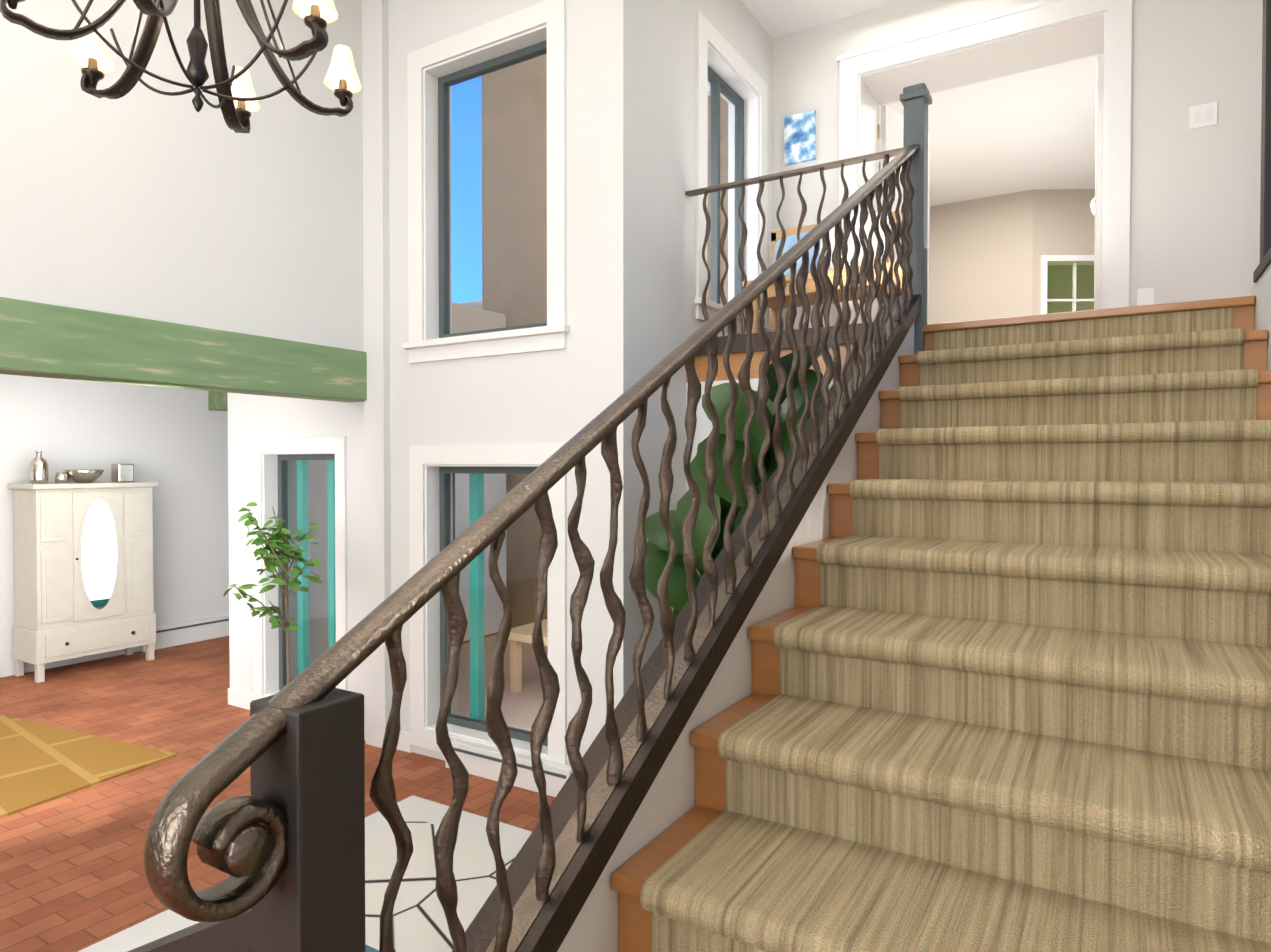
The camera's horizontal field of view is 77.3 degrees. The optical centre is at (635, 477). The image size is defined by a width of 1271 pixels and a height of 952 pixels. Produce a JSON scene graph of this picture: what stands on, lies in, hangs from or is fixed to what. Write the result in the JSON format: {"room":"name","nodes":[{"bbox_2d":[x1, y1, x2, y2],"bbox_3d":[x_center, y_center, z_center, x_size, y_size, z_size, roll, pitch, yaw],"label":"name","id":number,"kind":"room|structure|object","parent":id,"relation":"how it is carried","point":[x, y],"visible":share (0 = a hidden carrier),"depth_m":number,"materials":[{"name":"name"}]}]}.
{"room":"home staircase","nodes":[
{"label":"home staircase","id":0,"kind":"room"},
{"bbox_2d":[0,374,228,677],"bbox_3d":[-5.726,0.390,5.269,0.200,2.410,9.400,1,1,31],"label":"wall","id":1,"kind":"structure","parent":0,"point":[173,442],"depth_m":7.22,"materials":[{"name":"white paint"}]},
{"bbox_2d":[0,0,363,351],"bbox_3d":[-3.343,-1.828,2.055,0.160,2.260,6.450,1,1,31],"label":"wall","id":2,"kind":"structure","parent":0,"point":[139,200],"depth_m":3.82,"materials":[{"name":"white paint"}]},
{"bbox_2d":[0,297,366,402],"bbox_3d":[-3.345,-0.563,2.075,0.215,0.290,6.450,1,1,31],"label":"beam","id":3,"kind":"structure","parent":2,"relation":"attached to","point":[37,339],"depth_m":3.74,"materials":[{"name":"paint"}]},
{"bbox_2d":[0,632,554,951],"bbox_3d":[-2.897,1.695,3.563,6.825,0.150,9.400,1,1,31],"label":"floor","id":4,"kind":"structure","parent":0,"point":[73,877],"depth_m":4.04,"materials":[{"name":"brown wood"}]},
{"bbox_2d":[7,451,158,682],"bbox_3d":[-4.531,0.680,6.565,0.464,1.792,0.930,1,1,31],"label":"tall cabinet","id":5,"kind":"object","parent":4,"relation":"on","point":[83,565],"visible":1,"depth_m":6.36,"materials":[{"name":"beige paint"}]},
{"bbox_2d":[0,715,175,817],"bbox_3d":[-4.468,1.611,3.700,2.600,0.014,3.100,0,1,24],"label":"rug","id":6,"kind":"object","parent":4,"relation":"on","point":[40,763],"visible":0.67,"depth_m":4.47,"materials":[{"name":"yellow fabric"}]},
{"bbox_2d":[140,614,228,651],"bbox_3d":[-3.855,1.454,8.097,0.065,0.200,2.250,1,1,31],"label":"baseboard heater","id":7,"kind":"object","parent":4,"relation":"on","point":[176,634],"visible":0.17,"depth_m":7.49,"materials":[{"name":"white metal"}]},
{"bbox_2d":[223,502,322,683],"bbox_3d":[-1.948,0.871,4.369,0.475,1.475,0.545,1,1,31],"label":"plant","id":8,"kind":"object","parent":4,"relation":"on","point":[275,540],"visible":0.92,"depth_m":4.33,"materials":[{"name":"green plant"}]},
{"bbox_2d":[78,796,531,951],"bbox_3d":[-0.814,1.629,2.585,2.000,0.012,2.100,1,1,31],"label":"rug","id":9,"kind":"object","parent":4,"relation":"on","point":[419,922],"visible":0.33,"depth_m":3.17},
{"bbox_2d":[365,944,378,951],"bbox_3d":[-0.680,1.421,1.726,0.794,0.428,0.596,1,1,31],"label":"ottoman","id":10,"kind":"object","parent":9,"relation":"on","point":[369,949],"depth_m":2.03,"materials":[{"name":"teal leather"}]},
{"bbox_2d":[445,737,571,796],"bbox_3d":[-0.677,1.534,4.201,0.850,0.155,0.064,1,1,31],"label":"baseboard heater","id":11,"kind":"object","parent":4,"relation":"on","point":[481,760],"visible":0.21,"depth_m":4.19,"materials":[{"name":"white metal"}]},
{"bbox_2d":[127,0,1270,951],"bbox_3d":[-0.379,-0.125,0.779,2.654,3.573,7.115,1,1,31],"label":"staircase","id":12,"kind":"structure","parent":4,"relation":"on","point":[1012,672],"depth_m":1.70,"materials":[{"name":"brown wood"}]},
{"bbox_2d":[644,337,851,618],"bbox_3d":[0.461,0.494,3.638,0.970,2.250,0.721,1,1,31],"label":"fiddle-leaf fig plant","id":13,"kind":"object","parent":4,"relation":"on","point":[656,556],"visible":0.17,"depth_m":3.51,"materials":[{"name":"green plant"}]},
{"bbox_2d":[292,460,505,678],"bbox_3d":[-2.119,0.305,6.975,0.220,2.530,2.730,1,1,31],"label":"wall","id":14,"kind":"structure","parent":0,"point":[320,538],"depth_m":6.23,"materials":[{"name":"white paint"}]},
{"bbox_2d":[228,0,646,764],"bbox_3d":[-1.411,-0.698,4.771,3.270,4.600,0.270,1,1,31],"label":"wall","id":15,"kind":"structure","parent":0,"point":[580,382],"depth_m":4.33,"materials":[{"name":"white paint"}]},
{"bbox_2d":[228,688,253,709],"bbox_3d":[-2.722,1.536,5.495,0.310,0.110,0.015,1,1,31],"label":"baseboard","id":16,"kind":"structure","parent":15,"relation":"attached to","point":[240,699],"depth_m":5.50,"materials":[{"name":"white wood"}]},
{"bbox_2d":[239,525,249,537],"bbox_3d":[-2.687,0.372,5.449,0.090,0.090,0.028,1,1,31],"label":"light switch","id":17,"kind":"object","parent":15,"relation":"attached to","point":[244,531],"visible":0.9,"depth_m":5.43,"materials":[{"name":"white plastic"}]},
{"bbox_2d":[252,437,347,699],"bbox_3d":[-2.163,0.656,5.198,0.940,1.820,0.118,1,1,31],"label":"window frame","id":18,"kind":"structure","parent":15,"relation":"attached to","point":[265,452],"depth_m":5.35,"materials":[{"name":"white wood"}]},
{"bbox_2d":[277,454,335,689],"bbox_3d":[-2.120,0.655,5.270,0.736,1.616,0.050,1,1,31],"label":"window","id":19,"kind":"structure","parent":15,"relation":"in","point":[283,476],"depth_m":5.41,"materials":[{"name":"grey"}]},
{"bbox_2d":[402,0,568,362],"bbox_3d":[-0.812,-1.544,4.323,1.155,1.775,0.150,1,1,31],"label":"trim","id":20,"kind":"structure","parent":15,"relation":"attached to","point":[428,66],"depth_m":4.34,"materials":[{"name":"white wood"}]},
{"bbox_2d":[409,442,566,764],"bbox_3d":[-0.804,0.688,4.370,1.115,1.740,0.118,1,1,31],"label":"trim","id":21,"kind":"structure","parent":15,"relation":"attached to","point":[426,462],"depth_m":4.50,"materials":[{"name":"white wood"}]},
{"bbox_2d":[438,40,546,337],"bbox_3d":[-0.760,-1.547,4.408,0.871,1.526,0.050,1,1,31],"label":"window","id":22,"kind":"structure","parent":15,"relation":"in","point":[505,61],"depth_m":4.52,"materials":[{"name":"grey"}]},
{"bbox_2d":[439,466,547,745],"bbox_3d":[-0.760,0.687,4.441,0.871,1.496,0.050,1,1,31],"label":"window","id":23,"kind":"structure","parent":15,"relation":"in","point":[445,502],"depth_m":4.54,"materials":[{"name":"grey"}]},
{"bbox_2d":[646,0,771,661],"bbox_3d":[0.528,-0.701,5.020,0.220,4.600,2.175,1,1,31],"label":"wall","id":24,"kind":"structure","parent":0,"point":[672,322],"depth_m":4.29,"materials":[{"name":"white paint"}]},
{"bbox_2d":[707,66,743,312],"bbox_3d":[0.501,-1.771,4.989,0.050,1.476,0.776,1,1,31],"label":"window","id":25,"kind":"structure","parent":24,"relation":"in","point":[718,84],"depth_m":4.99,"materials":[{"name":"grey"}]},
{"bbox_2d":[695,11,770,333],"bbox_3d":[0.586,-1.768,4.937,0.150,1.725,1.060,1,1,31],"label":"trim","id":26,"kind":"structure","parent":24,"relation":"attached to","point":[722,58],"depth_m":4.98,"materials":[{"name":"white wood"}]},
{"bbox_2d":[557,323,913,951],"bbox_3d":[0.449,0.433,2.408,0.073,2.408,3.265,1,1,31],"label":"wall","id":27,"kind":"structure","parent":0,"point":[668,801],"depth_m":1.91,"materials":[{"name":"white paint"}]},
{"bbox_2d":[686,374,832,491],"bbox_3d":[0.806,0.545,4.175,1.155,2.133,0.120,1,1,31],"label":"wall","id":28,"kind":"structure","parent":0,"point":[704,428],"depth_m":4.36,"materials":[{"name":"white paint"}]},
{"bbox_2d":[686,343,852,382],"bbox_3d":[2.266,-0.618,3.953,6.200,0.199,15.500,1,1,31],"label":"floor","id":29,"kind":"structure","parent":0,"point":[736,360],"depth_m":4.24,"materials":[{"name":"brown wood"}]},
{"bbox_2d":[742,210,901,333],"bbox_3d":[1.167,-1.166,4.814,0.940,0.870,0.440,1,1,31],"label":"bench","id":30,"kind":"object","parent":29,"relation":"on","point":[790,242],"visible":0.23,"depth_m":4.81,"materials":[{"name":"brown wood"}]},
{"bbox_2d":[708,0,1103,205],"bbox_3d":[1.937,-3.254,4.173,7.030,0.530,15.600,1,1,31],"label":"ceiling","id":31,"kind":"structure","parent":0,"point":[1034,129],"depth_m":7.82,"materials":[{"name":"white paint"}]},
{"bbox_2d":[0,0,361,133],"bbox_3d":[-1.262,-2.006,2.277,0.938,1.910,0.915,1,1,31],"label":"chandelier","id":32,"kind":"object","parent":31,"relation":"hanging from","point":[238,99],"visible":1,"depth_m":2.36,"materials":[{"name":"brown metal"}]},
{"bbox_2d":[1090,198,1094,215],"bbox_3d":[4.530,-2.965,7.633,0.280,1.010,0.280,1,1,31],"label":"light","id":33,"kind":"object","parent":31,"relation":"hanging from","point":[1092,204],"visible":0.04,"depth_m":7.65,"materials":[{"name":"white glass"}]},
{"bbox_2d":[929,190,1032,323],"bbox_3d":[3.907,-2.062,10.369,2.300,2.897,0.200,1,1,31],"label":"wall","id":34,"kind":"structure","parent":0,"point":[980,258],"depth_m":9.97,"materials":[{"name":"beige paint"}]},
{"bbox_2d":[772,0,1262,330],"bbox_3d":[3.210,-1.758,4.362,5.030,2.467,0.480,1,1,31],"label":"wall","id":35,"kind":"structure","parent":0,"point":[1194,214],"depth_m":4.29,"materials":[{"name":"white paint"}]},
{"bbox_2d":[784,110,815,165],"bbox_3d":[1.105,-2.279,5.339,0.210,0.320,0.030,1,1,31],"label":"picture","id":36,"kind":"object","parent":35,"relation":"attached to","point":[799,137],"visible":0.86,"depth_m":5.32},
{"bbox_2d":[880,105,929,323],"bbox_3d":[1.970,-1.676,5.793,0.680,1.840,0.040,-1,1,-45],"label":"door leaf","id":37,"kind":"structure","parent":35,"relation":"in","point":[892,130],"depth_m":5.63,"materials":[{"name":"white wood"}]},
{"bbox_2d":[837,0,1131,323],"bbox_3d":[2.152,-1.742,4.989,1.650,2.015,0.510,1,1,31],"label":"trim","id":38,"kind":"structure","parent":35,"relation":"attached to","point":[1030,36],"depth_m":4.77,"materials":[{"name":"white wood"}]},
{"bbox_2d":[1094,55,1103,309],"bbox_3d":[3.016,-1.667,5.172,0.064,1.840,0.681,1,1,31],"label":"door leaf","id":39,"kind":"structure","parent":35,"relation":"in","point":[1099,124],"depth_m":4.88,"materials":[{"name":"white wood"}]},
{"bbox_2d":[1137,287,1153,305],"bbox_3d":[2.789,-0.979,4.345,0.080,0.110,0.006,1,1,31],"label":"electrical outlet plate","id":40,"kind":"object","parent":35,"relation":"attached to","point":[1145,296],"visible":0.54,"depth_m":4.34,"materials":[{"name":"white plastic"}]},
{"bbox_2d":[1189,102,1216,129],"bbox_3d":[3.001,-1.912,4.199,0.120,0.120,0.012,1,1,31],"label":"switch plate","id":41,"kind":"object","parent":35,"relation":"attached to","point":[1202,115],"visible":1,"depth_m":4.20,"materials":[{"name":"white plastic"}]},
{"bbox_2d":[1032,189,1094,314],"bbox_3d":[6.139,-2.053,9.754,2.600,2.897,0.200,0,1,1],"label":"wall","id":42,"kind":"structure","parent":0,"point":[1063,221],"depth_m":9.66,"materials":[{"name":"beige paint"}]},
{"bbox_2d":[1040,255,1093,313],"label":"window","id":43,"kind":"structure","parent":42,"relation":"in","point":[1044,260],"depth_m":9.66,"materials":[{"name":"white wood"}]},
{"bbox_2d":[1251,263,1270,371],"bbox_3d":[0.961,0.473,0.586,0.146,2.383,8.365,1,1,31],"label":"wall","id":44,"kind":"structure","parent":0,"point":[1261,290],"depth_m":2.90,"materials":[{"name":"white paint"}]},
{"bbox_3d":[-4.227,-0.861,4.337,3.710,0.120,9.400,1,1,31],"label":"ceiling","id":45,"kind":"structure","parent":0,"visible":0},
{"bbox_2d":[208,391,227,410],"bbox_3d":[-3.488,-0.717,5.387,3.480,0.200,3.560,1,1,31],"label":"beam","id":46,"kind":"structure","parent":45,"relation":"attached to","point":[217,401],"depth_m":7.60,"materials":[{"name":"paint"}]},
{"label":"outside","id":47,"kind":"structure","parent":0,"visible":0},
{"bbox_2d":[453,635,547,734],"bbox_3d":[-1.940,1.598,12.513,11.740,0.180,12.320,1,1,31],"label":"flagstone","id":48,"kind":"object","parent":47,"point":[532,683],"depth_m":6.03,"materials":[{"name":"grey stone"}]},
{"bbox_2d":[453,473,454,539],"bbox_3d":[-2.079,0.293,6.089,0.730,2.620,1.200,1,1,31],"label":"shade","id":49,"kind":"object","parent":48,"relation":"on","point":[454,506],"depth_m":6.40,"materials":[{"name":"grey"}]},
{"bbox_2d":[508,619,547,692],"bbox_3d":[-0.215,1.375,5.964,1.300,0.460,0.900,1,1,31],"label":"bench","id":50,"kind":"object","parent":48,"relation":"on","point":[516,663],"depth_m":5.92,"materials":[{"name":"brown wood"}]},
{"bbox_2d":[452,54,879,627],"bbox_3d":[-1.090,-2.204,11.939,9.730,7.600,12.320,1,1,31],"label":"stucco masses","id":51,"kind":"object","parent":48,"relation":"on","point":[513,233],"depth_m":8.08,"materials":[{"name":"beige paint"}]},
{"bbox_2d":[297,460,484,720],"bbox_3d":[-1.642,0.547,5.135,1.715,2.100,0.050,1,1,31],"label":"posts","id":52,"kind":"object","parent":51,"relation":"attached to","point":[474,607],"depth_m":5.34,"materials":[{"name":"teal paint"}]}
]}

